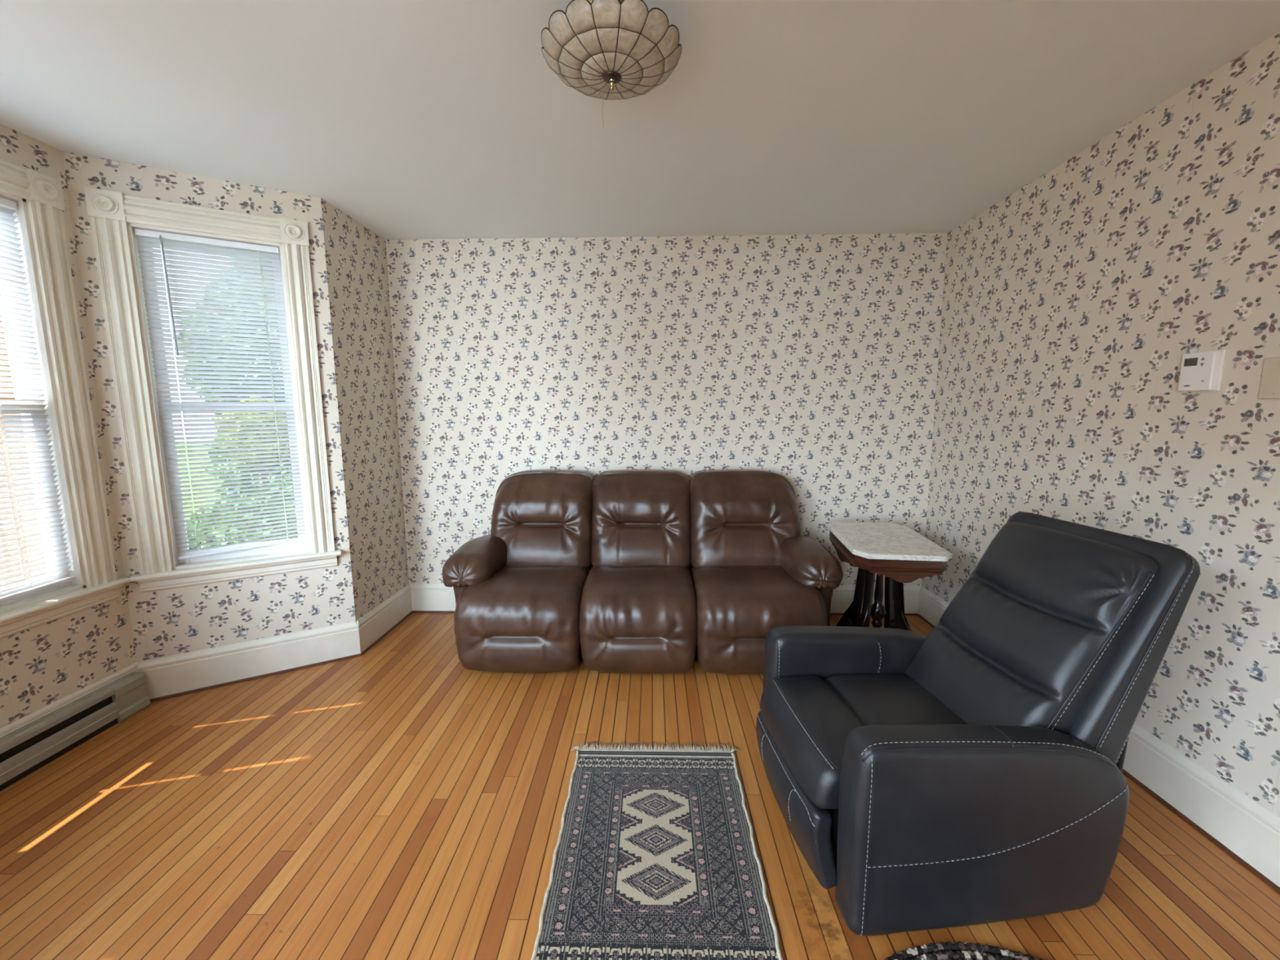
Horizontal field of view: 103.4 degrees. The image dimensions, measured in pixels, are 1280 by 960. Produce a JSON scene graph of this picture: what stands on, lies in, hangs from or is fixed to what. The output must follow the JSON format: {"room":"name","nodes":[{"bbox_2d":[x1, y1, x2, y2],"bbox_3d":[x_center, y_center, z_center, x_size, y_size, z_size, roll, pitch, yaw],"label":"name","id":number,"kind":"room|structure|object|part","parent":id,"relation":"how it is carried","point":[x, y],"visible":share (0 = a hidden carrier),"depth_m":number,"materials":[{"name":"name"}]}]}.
{"room":"living room","nodes":[
{"label":"living room","id":0,"kind":"room"},
{"bbox_2d":[0,124,136,728],"bbox_3d":[-2.534,-0.099,1.716,0.140,2.558,1.266,0,8,1],"label":"wall","id":1,"kind":"structure","parent":0,"point":[41,665],"depth_m":2.16,"materials":[{"name":"paper"}]},
{"bbox_2d":[0,159,130,638],"bbox_3d":[-2.523,-0.275,1.680,0.224,1.824,1.185,0,8,1],"label":"window","id":2,"kind":"structure","parent":1,"relation":"in","point":[38,197],"depth_m":2.13,"materials":[{"name":"white paint"}]},
{"bbox_3d":[-2.452,-1.118,1.565,0.033,0.113,0.903,0,8,1],"label":"head casing","id":3,"kind":"part","parent":2,"relation":"part of","materials":[{"name":"beige paint"}]},
{"bbox_3d":[-2.562,-0.641,1.631,0.028,0.824,0.879,0,8,1],"label":"sash","id":4,"kind":"part","parent":2,"relation":"part of","materials":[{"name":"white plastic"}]},
{"bbox_3d":[-2.529,0.128,1.734,0.028,0.800,0.879,0,8,1],"label":"sash","id":5,"kind":"part","parent":2,"relation":"part of","materials":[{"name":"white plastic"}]},
{"bbox_2d":[0,196,75,602],"bbox_3d":[-2.495,-0.268,1.680,0.028,1.569,0.867,0,8,1],"label":"window blind","id":6,"kind":"object","parent":2,"relation":"attached to","point":[6,205],"visible":1,"depth_m":2.03,"materials":[{"name":"white plastic"}]},
{"bbox_3d":[-2.488,-0.303,1.953,0.028,1.513,0.002,0,8,1],"label":"ladder cord","id":7,"kind":"part","parent":6,"relation":"part of","materials":[{"name":"white fabric"}]},
{"bbox_3d":[-2.492,0.494,1.783,0.024,0.030,0.867,0,8,1],"label":"rail","id":8,"kind":"part","parent":6,"relation":"part of","materials":[{"name":"white plastic"}]},
{"bbox_3d":[-2.472,0.542,1.789,0.129,0.036,1.185,0,8,1],"label":"sill","id":9,"kind":"part","parent":2,"relation":"part of","materials":[{"name":"beige paint"}]},
{"bbox_3d":[-2.436,-0.330,2.183,0.033,1.615,0.113,0,8,1],"label":"casing","id":10,"kind":"part","parent":2,"relation":"part of","materials":[{"name":"beige paint"}]},
{"bbox_2d":[0,662,137,737],"bbox_3d":[-2.454,0.994,1.846,0.012,0.056,1.236,0,8,1],"label":"trim","id":11,"kind":"structure","parent":1,"relation":"attached to","point":[6,729],"depth_m":2.15,"materials":[{"name":"beige paint"}]},
{"bbox_2d":[0,671,150,791],"bbox_3d":[-2.421,1.080,1.881,0.072,0.176,1.125,0,8,1],"label":"baseboard heater","id":12,"kind":"object","parent":1,"relation":"attached to","point":[30,747],"visible":1,"depth_m":2.12,"materials":[{"name":"paint"}]},
{"bbox_3d":[-2.427,1.155,1.879,0.057,0.028,1.100,0,8,1],"label":"plate","id":13,"kind":"part","parent":12,"relation":"part of","materials":[{"name":"beige metal"}]},
{"bbox_3d":[-2.397,1.114,1.817,0.018,0.082,0.990,0,8,1],"label":"panel","id":14,"kind":"part","parent":12,"relation":"part of","materials":[{"name":"paint"}]},
{"bbox_2d":[62,151,355,662],"bbox_3d":[-2.087,-0.221,2.607,0.930,2.558,0.140,-5,9,-31],"label":"wall","id":15,"kind":"structure","parent":0,"point":[188,619],"depth_m":2.53,"materials":[{"name":"paper"}]},
{"bbox_2d":[84,186,341,592],"bbox_3d":[-2.086,-0.397,2.571,0.853,1.824,0.224,-5,9,-31],"label":"window","id":16,"kind":"structure","parent":15,"relation":"in","point":[114,216],"depth_m":2.44,"materials":[{"name":"white paint"}]},
{"bbox_3d":[-2.341,-0.351,2.335,0.113,1.615,0.033,-5,9,-31],"label":"casing","id":17,"kind":"part","parent":16,"relation":"part of","materials":[{"name":"beige paint"}]},
{"bbox_3d":[-2.051,-1.231,2.394,0.571,0.113,0.033,-5,9,-31],"label":"head casing","id":18,"kind":"part","parent":16,"relation":"part of","materials":[{"name":"beige paint"}]},
{"bbox_3d":[-2.107,-0.767,2.554,0.547,0.824,0.028,-5,9,-31],"label":"sash","id":19,"kind":"part","parent":16,"relation":"part of","materials":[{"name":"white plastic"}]},
{"bbox_2d":[134,228,306,559],"bbox_3d":[-2.067,-0.393,2.538,0.535,1.554,0.048,-5,9,-31],"label":"window blind","id":20,"kind":"object","parent":16,"relation":"attached to","point":[162,237],"visible":1,"depth_m":2.52,"materials":[{"name":"white plastic"}]},
{"bbox_3d":[-2.231,-0.374,2.453,0.002,1.507,0.029,-5,9,-31],"label":"ladder cord","id":21,"kind":"part","parent":20,"relation":"part of","materials":[{"name":"white fabric"}]},
{"bbox_3d":[-2.069,0.354,2.647,0.535,0.042,0.024,-5,9,-31],"label":"rail","id":22,"kind":"part","parent":20,"relation":"part of","materials":[{"name":"white plastic"}]},
{"bbox_3d":[-1.913,-0.411,2.641,0.002,1.487,0.028,-5,9,-31],"label":"ladder cord","id":23,"kind":"part","parent":20,"relation":"part of","materials":[{"name":"white fabric"}]},
{"bbox_3d":[-2.089,0.005,2.632,0.547,0.800,0.028,-5,9,-31],"label":"sash","id":24,"kind":"part","parent":16,"relation":"part of","materials":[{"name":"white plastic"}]},
{"bbox_3d":[-2.058,0.425,2.640,0.853,0.036,0.129,-5,9,-31],"label":"sill","id":25,"kind":"part","parent":16,"relation":"part of","materials":[{"name":"beige paint"}]},
{"bbox_3d":[-1.754,-0.400,2.683,0.113,1.615,0.033,-5,9,-31],"label":"casing","id":26,"kind":"part","parent":16,"relation":"part of","materials":[{"name":"beige paint"}]},
{"bbox_2d":[136,620,360,702],"bbox_3d":[-2.033,0.954,2.695,0.942,0.206,0.030,-5,9,-31],"label":"baseboard","id":27,"kind":"structure","parent":15,"relation":"attached to","point":[188,673],"depth_m":2.67,"materials":[{"name":"beige paint"}]},
{"bbox_2d":[320,198,408,620],"bbox_3d":[-1.714,-0.290,3.107,0.140,2.558,0.647,0,8,1],"label":"wall","id":28,"kind":"structure","parent":0,"point":[356,256],"depth_m":3.05,"materials":[{"name":"paper"}]},
{"bbox_2d":[354,583,413,655],"bbox_3d":[-1.625,0.877,3.256,0.030,0.206,0.659,0,8,1],"label":"baseboard","id":29,"kind":"structure","parent":28,"relation":"attached to","point":[380,621],"depth_m":3.20,"materials":[{"name":"beige paint"}]},
{"bbox_2d":[0,0,1279,239],"bbox_3d":[-0.316,-1.204,0.350,4.461,0.080,5.900,0,8,1],"label":"ceiling","id":30,"kind":"structure","parent":0,"point":[412,119],"depth_m":1.81,"materials":[{"name":"paint"}]},
{"bbox_2d":[541,0,681,99],"bbox_3d":[-0.079,-1.204,1.414,0.392,0.205,0.392,0,8,1],"label":"ceiling lamp","id":31,"kind":"object","parent":30,"relation":"attached to","point":[600,49],"visible":1,"depth_m":1.34,"materials":[{"name":"beige glass"}]},
{"bbox_2d":[0,613,1279,959],"bbox_3d":[-0.306,1.351,0.694,4.461,0.060,5.900,0,8,1],"label":"floor","id":32,"kind":"structure","parent":0,"point":[398,799],"depth_m":1.69,"materials":[{"name":"brown wood"}]},
{"bbox_2d":[442,469,843,674],"bbox_3d":[0.009,0.479,2.998,2.195,1.005,0.937,0,8,1],"label":"reclining sofa","id":33,"kind":"object","parent":32,"relation":"on","point":[627,571],"visible":0.98,"depth_m":2.79,"materials":[{"name":"brown leather"}]},
{"bbox_3d":[-0.992,0.712,3.193,0.166,0.500,0.620,0,8,1],"label":"arm","id":34,"kind":"part","parent":33,"relation":"part of","materials":[{"name":"brown leather"}]},
{"bbox_2d":[453,564,589,672],"bbox_3d":[-0.642,0.763,2.890,0.664,0.476,0.615,0,8,1],"label":"seat cushion","id":35,"kind":"object","parent":33,"relation":"on","point":[511,618],"depth_m":2.63,"materials":[{"name":"brown leather"}]},
{"bbox_2d":[490,469,594,568],"bbox_3d":[-0.616,0.255,3.214,0.640,0.612,0.405,0,8,1],"label":"cushion","id":36,"kind":"object","parent":33,"relation":"on","point":[540,517],"depth_m":3.10,"materials":[{"name":"brown leather"}]},
{"bbox_2d":[578,564,697,673],"bbox_3d":[-0.005,0.762,2.876,0.620,0.476,0.612,0,8,1],"label":"seat cushion","id":37,"kind":"object","parent":33,"relation":"on","point":[633,619],"depth_m":2.61,"materials":[{"name":"brown leather"}]},
{"bbox_3d":[-0.005,0.796,3.115,1.960,0.330,0.660,0,8,1],"label":"frame","id":38,"kind":"part","parent":33,"relation":"part of","materials":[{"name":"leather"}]},
{"bbox_3d":[0.021,0.431,3.393,1.900,0.800,0.140,0,8,1],"label":"frame","id":39,"kind":"part","parent":33,"relation":"part of","materials":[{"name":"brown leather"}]},
{"bbox_2d":[591,469,690,568],"bbox_3d":[0.008,0.254,3.199,0.620,0.612,0.405,0,8,1],"label":"cushion","id":40,"kind":"object","parent":33,"relation":"on","point":[640,517],"depth_m":3.09,"materials":[{"name":"brown leather"}]},
{"bbox_2d":[688,469,800,567],"bbox_3d":[0.653,0.254,3.184,0.683,0.612,0.405,0,8,1],"label":"cushion","id":41,"kind":"object","parent":33,"relation":"on","point":[738,517],"depth_m":3.07,"materials":[{"name":"brown leather"}]},
{"bbox_2d":[690,565,827,674],"bbox_3d":[0.639,0.763,2.859,0.675,0.473,0.616,0,8,1],"label":"seat cushion","id":42,"kind":"object","parent":33,"relation":"on","point":[735,608],"depth_m":2.60,"materials":[{"name":"brown leather"}]},
{"bbox_3d":[1.024,0.711,3.145,0.166,0.500,0.620,0,8,1],"label":"arm","id":43,"kind":"part","parent":33,"relation":"part of","materials":[{"name":"brown leather"}]},
{"bbox_2d":[530,741,782,959],"bbox_3d":[0.053,1.181,1.658,0.717,0.016,1.001,0,8,1],"label":"area rug","id":44,"kind":"object","parent":32,"relation":"on","point":[655,857],"visible":1,"depth_m":1.56,"materials":[{"name":"fabric"}]},
{"bbox_2d":[826,521,952,631],"bbox_3d":[1.362,0.665,2.883,0.472,0.702,0.764,1,8,8],"label":"side table","id":45,"kind":"object","parent":32,"relation":"on","point":[898,553],"visible":0.7,"depth_m":2.79,"materials":[{"name":"stone"}]},
{"bbox_3d":[1.253,0.684,3.034,0.032,0.624,0.210,-6,10,-36],"label":"leg","id":46,"kind":"part","parent":45,"relation":"part of","materials":[{"name":"black wood"}]},
{"bbox_3d":[1.216,0.719,2.781,0.210,0.624,0.032,-6,10,-36],"label":"leg","id":47,"kind":"part","parent":45,"relation":"part of","materials":[{"name":"black wood"}]},
{"bbox_3d":[1.508,0.689,2.996,0.210,0.624,0.032,-6,10,-36],"label":"leg","id":48,"kind":"part","parent":45,"relation":"part of","materials":[{"name":"black wood"}]},
{"bbox_3d":[1.471,0.723,2.743,0.032,0.624,0.210,-6,10,-36],"label":"leg","id":49,"kind":"part","parent":45,"relation":"part of","materials":[{"name":"black wood"}]},
{"bbox_2d":[884,941,1042,959],"bbox_3d":[0.823,1.278,0.902,0.936,0.017,0.876,0,8,1],"label":"braided rug","id":50,"kind":"object","parent":32,"relation":"on","point":[984,952],"visible":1,"depth_m":1.30,"materials":[{"name":"multicoloured fabric"}]},
{"bbox_2d":[755,511,1199,936],"bbox_3d":[0.971,0.661,1.668,1.052,1.016,0.771,-1,8,-5],"label":"recliner chair","id":51,"kind":"object","parent":32,"relation":"on","point":[968,771],"visible":1,"depth_m":1.40,"materials":[{"name":"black leather"}]},
{"bbox_3d":[0.873,1.025,1.712,0.590,0.265,0.498,-1,8,-5],"label":"frame","id":52,"kind":"part","parent":51,"relation":"part of","materials":[{"name":"black fabric"}]},
{"bbox_3d":[0.875,0.847,2.010,0.771,0.557,0.130,-1,8,-5],"label":"armrest","id":53,"kind":"part","parent":51,"relation":"part of","materials":[{"name":"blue leather"}]},
{"bbox_2d":[760,673,968,808],"bbox_3d":[0.818,0.834,1.682,0.736,0.175,0.515,-1,8,-5],"label":"seat cushion","id":54,"kind":"object","parent":51,"relation":"on","point":[806,720],"depth_m":1.65,"materials":[{"name":"black leather"}]},
{"bbox_3d":[0.927,0.932,1.378,0.771,0.557,0.130,-1,8,-5],"label":"armrest","id":55,"kind":"part","parent":51,"relation":"part of","materials":[{"name":"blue leather"}]},
{"bbox_2d":[904,521,1159,734],"bbox_3d":[1.236,0.521,1.681,0.448,0.695,0.535,-1,8,-5],"label":"backrest cushion","id":56,"kind":"object","parent":51,"relation":"on","point":[1032,637],"depth_m":1.56,"materials":[{"name":"black leather"}]},
{"bbox_2d":[386,232,946,585],"bbox_3d":[0.152,-0.344,3.452,3.855,2.558,0.140,0,8,1],"label":"wall","id":57,"kind":"structure","parent":0,"point":[811,361],"depth_m":3.33,"materials":[{"name":"paper"}]},
{"bbox_2d":[409,583,920,615],"bbox_3d":[0.154,0.833,3.525,3.575,0.206,0.030,0,8,1],"label":"baseboard","id":58,"kind":"structure","parent":57,"relation":"attached to","point":[425,597],"depth_m":3.55,"materials":[{"name":"beige paint"}]},
{"bbox_2d":[921,31,1279,816],"bbox_3d":[1.939,0.052,0.465,0.140,2.558,5.800,0,8,1],"label":"wall","id":59,"kind":"structure","parent":0,"point":[1073,303],"depth_m":1.86,"materials":[{"name":"paper"}]},
{"bbox_2d":[917,585,1279,893],"bbox_3d":[1.858,1.217,0.625,0.030,0.206,5.800,0,8,1],"label":"baseboard","id":60,"kind":"structure","parent":59,"relation":"attached to","point":[1239,825],"depth_m":1.69,"materials":[{"name":"beige paint"}]},
{"bbox_2d":[1177,349,1225,391],"bbox_3d":[1.882,-0.364,1.699,0.031,0.132,0.108,0,8,1],"label":"wall thermostat","id":61,"kind":"object","parent":59,"relation":"attached to","point":[1200,371],"visible":1,"depth_m":1.68,"materials":[{"name":"white plastic"}]},
{"bbox_2d":[1257,356,1279,399],"bbox_3d":[1.888,-0.299,1.477,0.010,0.122,0.118,0,8,1],"label":"blank wall plate","id":62,"kind":"object","parent":59,"relation":"attached to","point":[1269,388],"visible":1,"depth_m":1.51,"materials":[{"name":"beige plastic"}]},
{"label":"outside","id":63,"kind":"structure","parent":0,"visible":0},
{"bbox_2d":[176,441,291,543],"bbox_3d":[-21.158,1.294,8.249,37.300,0.100,65.000,0,8,1],"label":"ground","id":64,"kind":"structure","parent":63,"point":[189,474],"depth_m":17.21,"materials":[{"name":"green plant"}]},
{"bbox_2d":[0,310,48,589],"bbox_3d":[-7.972,-0.050,0.234,3.650,4.600,12.500,0,8,1],"label":"house","id":65,"kind":"structure","parent":64,"relation":"on","point":[13,500],"depth_m":5.15,"materials":[{"name":"white"}]},
{"bbox_2d":[172,257,295,525],"bbox_3d":[-4.922,-1.640,7.676,3.736,5.754,2.354,0,8,1],"label":"tree","id":66,"kind":"object","parent":64,"relation":"on","point":[237,492],"visible":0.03,"depth_m":6.95,"materials":[{"name":"green plant"}]},
{"bbox_2d":[186,476,297,549],"bbox_3d":[-3.764,0.793,5.038,1.388,1.622,1.251,0,8,1],"label":"shrub","id":67,"kind":"object","parent":64,"relation":"on","point":[237,500],"visible":0.19,"depth_m":4.78,"materials":[{"name":"green plant"}]},
{"bbox_2d":[211,396,289,491],"bbox_3d":[-4.838,0.153,6.503,0.876,2.502,0.854,0,8,1],"label":"shrub","id":68,"kind":"object","parent":64,"relation":"on","point":[250,397],"visible":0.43,"depth_m":6.24,"materials":[{"name":"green plant"}]}
]}

